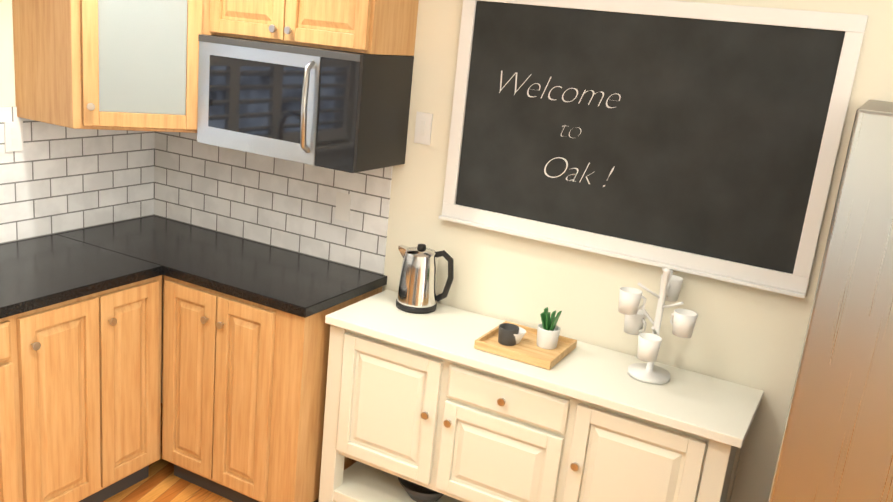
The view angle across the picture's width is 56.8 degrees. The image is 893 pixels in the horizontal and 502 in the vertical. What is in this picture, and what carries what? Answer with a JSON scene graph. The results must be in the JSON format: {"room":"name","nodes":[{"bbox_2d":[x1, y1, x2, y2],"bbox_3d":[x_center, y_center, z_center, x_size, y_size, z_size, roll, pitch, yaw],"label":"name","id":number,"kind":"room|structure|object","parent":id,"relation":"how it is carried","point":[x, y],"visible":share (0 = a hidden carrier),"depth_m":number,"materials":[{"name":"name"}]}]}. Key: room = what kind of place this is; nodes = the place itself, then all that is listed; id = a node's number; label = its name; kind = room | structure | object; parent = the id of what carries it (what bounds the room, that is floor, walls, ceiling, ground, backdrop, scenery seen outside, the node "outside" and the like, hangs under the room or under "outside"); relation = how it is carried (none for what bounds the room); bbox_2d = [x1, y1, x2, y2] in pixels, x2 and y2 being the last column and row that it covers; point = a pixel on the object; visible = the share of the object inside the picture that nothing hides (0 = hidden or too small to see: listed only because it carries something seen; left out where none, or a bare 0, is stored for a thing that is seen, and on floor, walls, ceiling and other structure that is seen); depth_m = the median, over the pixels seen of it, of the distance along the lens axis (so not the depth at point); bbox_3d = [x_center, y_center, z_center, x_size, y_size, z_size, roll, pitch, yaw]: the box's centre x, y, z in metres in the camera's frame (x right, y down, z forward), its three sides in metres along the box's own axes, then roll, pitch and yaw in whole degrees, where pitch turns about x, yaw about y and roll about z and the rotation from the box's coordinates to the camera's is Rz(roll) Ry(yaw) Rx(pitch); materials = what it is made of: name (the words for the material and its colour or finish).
{"room":"kitchen","nodes":[
{"label":"kitchen","id":0,"kind":"room"},
{"bbox_2d":[0,0,15,106],"bbox_3d":[-2.255,-0.264,2.352,0.120,2.780,3.550,13,17,26],"label":"wall","id":1,"kind":"structure","parent":0,"point":[7,84],"depth_m":3.15,"materials":[{"name":"beige paint"}]},
{"bbox_2d":[0,106,154,243],"bbox_3d":[-2.213,-0.106,2.362,0.007,0.540,3.534,13,17,26],"label":"wall tiles","id":2,"kind":"structure","parent":1,"relation":"attached to","point":[55,179],"depth_m":3.50,"materials":[{"name":"white tile"}]},
{"bbox_2d":[4,121,23,151],"bbox_3d":[-1.691,-0.447,3.228,0.008,0.116,0.075,13,17,26],"label":"electrical outlet plate","id":3,"kind":"object","parent":2,"relation":"attached to","point":[13,133],"visible":1,"depth_m":3.21,"materials":[{"name":"white plastic"}]},
{"bbox_2d":[12,0,207,132],"bbox_3d":[-1.200,-0.996,3.270,0.618,0.980,0.698,13,17,26],"label":"upper cabinet","id":4,"kind":"object","parent":1,"relation":"attached to","point":[130,65],"depth_m":3.11,"materials":[{"name":"brown wood"}]},
{"bbox_2d":[102,403,232,501],"bbox_3d":[0.385,1.768,1.338,6.470,0.080,3.790,13,17,26],"label":"floor","id":5,"kind":"structure","parent":0,"point":[161,482],"depth_m":3.45,"materials":[{"name":"brown wood"}]},
{"bbox_2d":[0,308,47,501],"bbox_3d":[-1.926,0.668,2.592,0.628,0.930,0.978,13,17,26],"label":"base cabinet","id":6,"kind":"object","parent":5,"relation":"on","point":[23,453],"depth_m":2.80,"materials":[{"name":"brown wood"}]},
{"bbox_2d":[40,286,119,501],"bbox_3d":[-1.653,0.561,3.091,0.628,0.930,0.460,13,17,26],"label":"base cabinet","id":7,"kind":"object","parent":5,"relation":"on","point":[80,399],"depth_m":3.02,"materials":[{"name":"brown wood"}]},
{"bbox_2d":[120,275,161,491],"bbox_3d":[-1.512,0.507,3.347,0.628,0.930,0.373,13,17,26],"label":"base cabinet","id":8,"kind":"object","parent":5,"relation":"on","point":[140,301],"depth_m":3.25,"materials":[{"name":"brown wood"}]},
{"bbox_2d":[162,275,381,501],"bbox_3d":[-0.747,0.562,3.431,0.698,0.930,0.564,13,17,26],"label":"base cabinet","id":9,"kind":"object","parent":5,"relation":"on","point":[244,382],"visible":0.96,"depth_m":3.18,"materials":[{"name":"brown wood"}]},
{"bbox_2d":[319,290,763,501],"bbox_3d":[0.259,0.790,2.988,1.475,0.920,0.425,13,17,26],"label":"sideboard","id":10,"kind":"object","parent":5,"relation":"on","point":[436,400],"visible":0.98,"depth_m":2.79,"materials":[{"name":"beige wood"}]},
{"bbox_2d":[398,477,443,501],"bbox_3d":[-0.083,0.920,3.218,0.220,0.070,0.220,13,17,26],"label":"bowl","id":11,"kind":"object","parent":10,"relation":"in","point":[417,492],"visible":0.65,"depth_m":3.17,"materials":[{"name":"grey ceramic"}]},
{"bbox_2d":[396,244,453,313],"bbox_3d":[-0.094,0.098,3.153,0.216,0.252,0.160,13,17,26],"label":"kettle","id":12,"kind":"object","parent":10,"relation":"on","point":[417,291],"visible":1,"depth_m":3.11,"materials":[{"name":"silver metal"}]},
{"bbox_2d":[474,307,576,369],"bbox_3d":[0.284,0.271,2.866,0.280,0.142,0.260,13,17,26],"label":"tray","id":13,"kind":"object","parent":10,"relation":"on","point":[545,345],"visible":1,"depth_m":2.85,"materials":[{"name":"brown wood"}]},
{"bbox_2d":[618,268,697,383],"bbox_3d":[0.693,0.235,2.705,0.254,0.375,0.284,13,17,26],"label":"mug tree","id":14,"kind":"object","parent":10,"relation":"on","point":[682,321],"visible":1,"depth_m":2.67,"materials":[{"name":"white ceramic"}]},
{"bbox_2d":[768,100,892,501],"bbox_3d":[1.356,0.643,2.077,0.960,1.890,0.885,13,17,26],"label":"refrigerator","id":15,"kind":"object","parent":5,"relation":"on","point":[837,443],"visible":0.98,"depth_m":1.80,"materials":[{"name":"silver metal"}]},
{"bbox_3d":[-1.078,1.340,0.418,3.068,0.930,0.734,13,17,26],"label":"base cabinet","id":16,"kind":"object","parent":5,"relation":"on","visible":0},
{"bbox_2d":[0,215,255,318],"bbox_3d":[-1.960,0.238,2.297,0.648,0.038,3.546,13,17,26],"label":"countertop","id":17,"kind":"structure","parent":16,"relation":"on","point":[41,271],"depth_m":3.23,"materials":[{"name":"black stone"}]},
{"bbox_2d":[164,242,386,317],"bbox_3d":[-0.669,0.100,3.301,0.680,0.038,0.546,13,17,26],"label":"countertop","id":18,"kind":"structure","parent":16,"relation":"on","point":[298,284],"depth_m":3.22,"materials":[{"name":"black stone"}]},
{"bbox_2d":[161,0,892,501],"bbox_3d":[1.393,0.057,2.550,6.470,2.780,0.120,13,17,26],"label":"wall","id":19,"kind":"structure","parent":0,"point":[749,336],"depth_m":2.95,"materials":[{"name":"beige paint"}]},
{"bbox_2d":[154,131,392,274],"bbox_3d":[-0.803,-0.296,3.603,1.302,0.540,0.007,13,17,26],"label":"wall tiles","id":20,"kind":"structure","parent":19,"relation":"attached to","point":[279,203],"depth_m":3.59,"materials":[{"name":"white tile"}]},
{"bbox_2d":[208,0,418,55],"bbox_3d":[-0.504,-0.976,3.113,0.743,0.390,0.318,13,17,26],"label":"upper cabinet","id":21,"kind":"object","parent":19,"relation":"attached to","point":[378,27],"depth_m":2.98,"materials":[{"name":"brown wood"}]},
{"bbox_2d":[197,34,413,172],"bbox_3d":[-0.566,-0.580,3.178,0.743,0.413,0.410,13,17,26],"label":"microwave","id":22,"kind":"object","parent":21,"relation":"attached to","point":[344,111],"visible":0.96,"depth_m":3.03,"materials":[{"name":"silver plastic"}]},
{"bbox_2d":[335,192,350,221],"bbox_3d":[-0.428,-0.183,3.411,0.070,0.115,0.005,13,17,26],"label":"switch plate","id":23,"kind":"object","parent":19,"relation":"attached to","point":[343,200],"depth_m":3.41,"materials":[{"name":"white plastic"}]},
{"bbox_2d":[414,112,432,144],"bbox_3d":[-0.090,-0.471,3.172,0.070,0.120,0.009,13,17,26],"label":"switch plate","id":24,"kind":"object","parent":19,"relation":"attached to","point":[423,128],"depth_m":3.17,"materials":[{"name":"white plastic"}]},
{"bbox_2d":[439,0,867,297],"bbox_3d":[0.599,-0.405,2.788,1.320,0.862,0.045,13,17,26],"label":"chalkboard","id":25,"kind":"object","parent":19,"relation":"attached to","point":[699,138],"visible":1,"depth_m":2.75,"materials":[{"name":"wood"}]}
]}

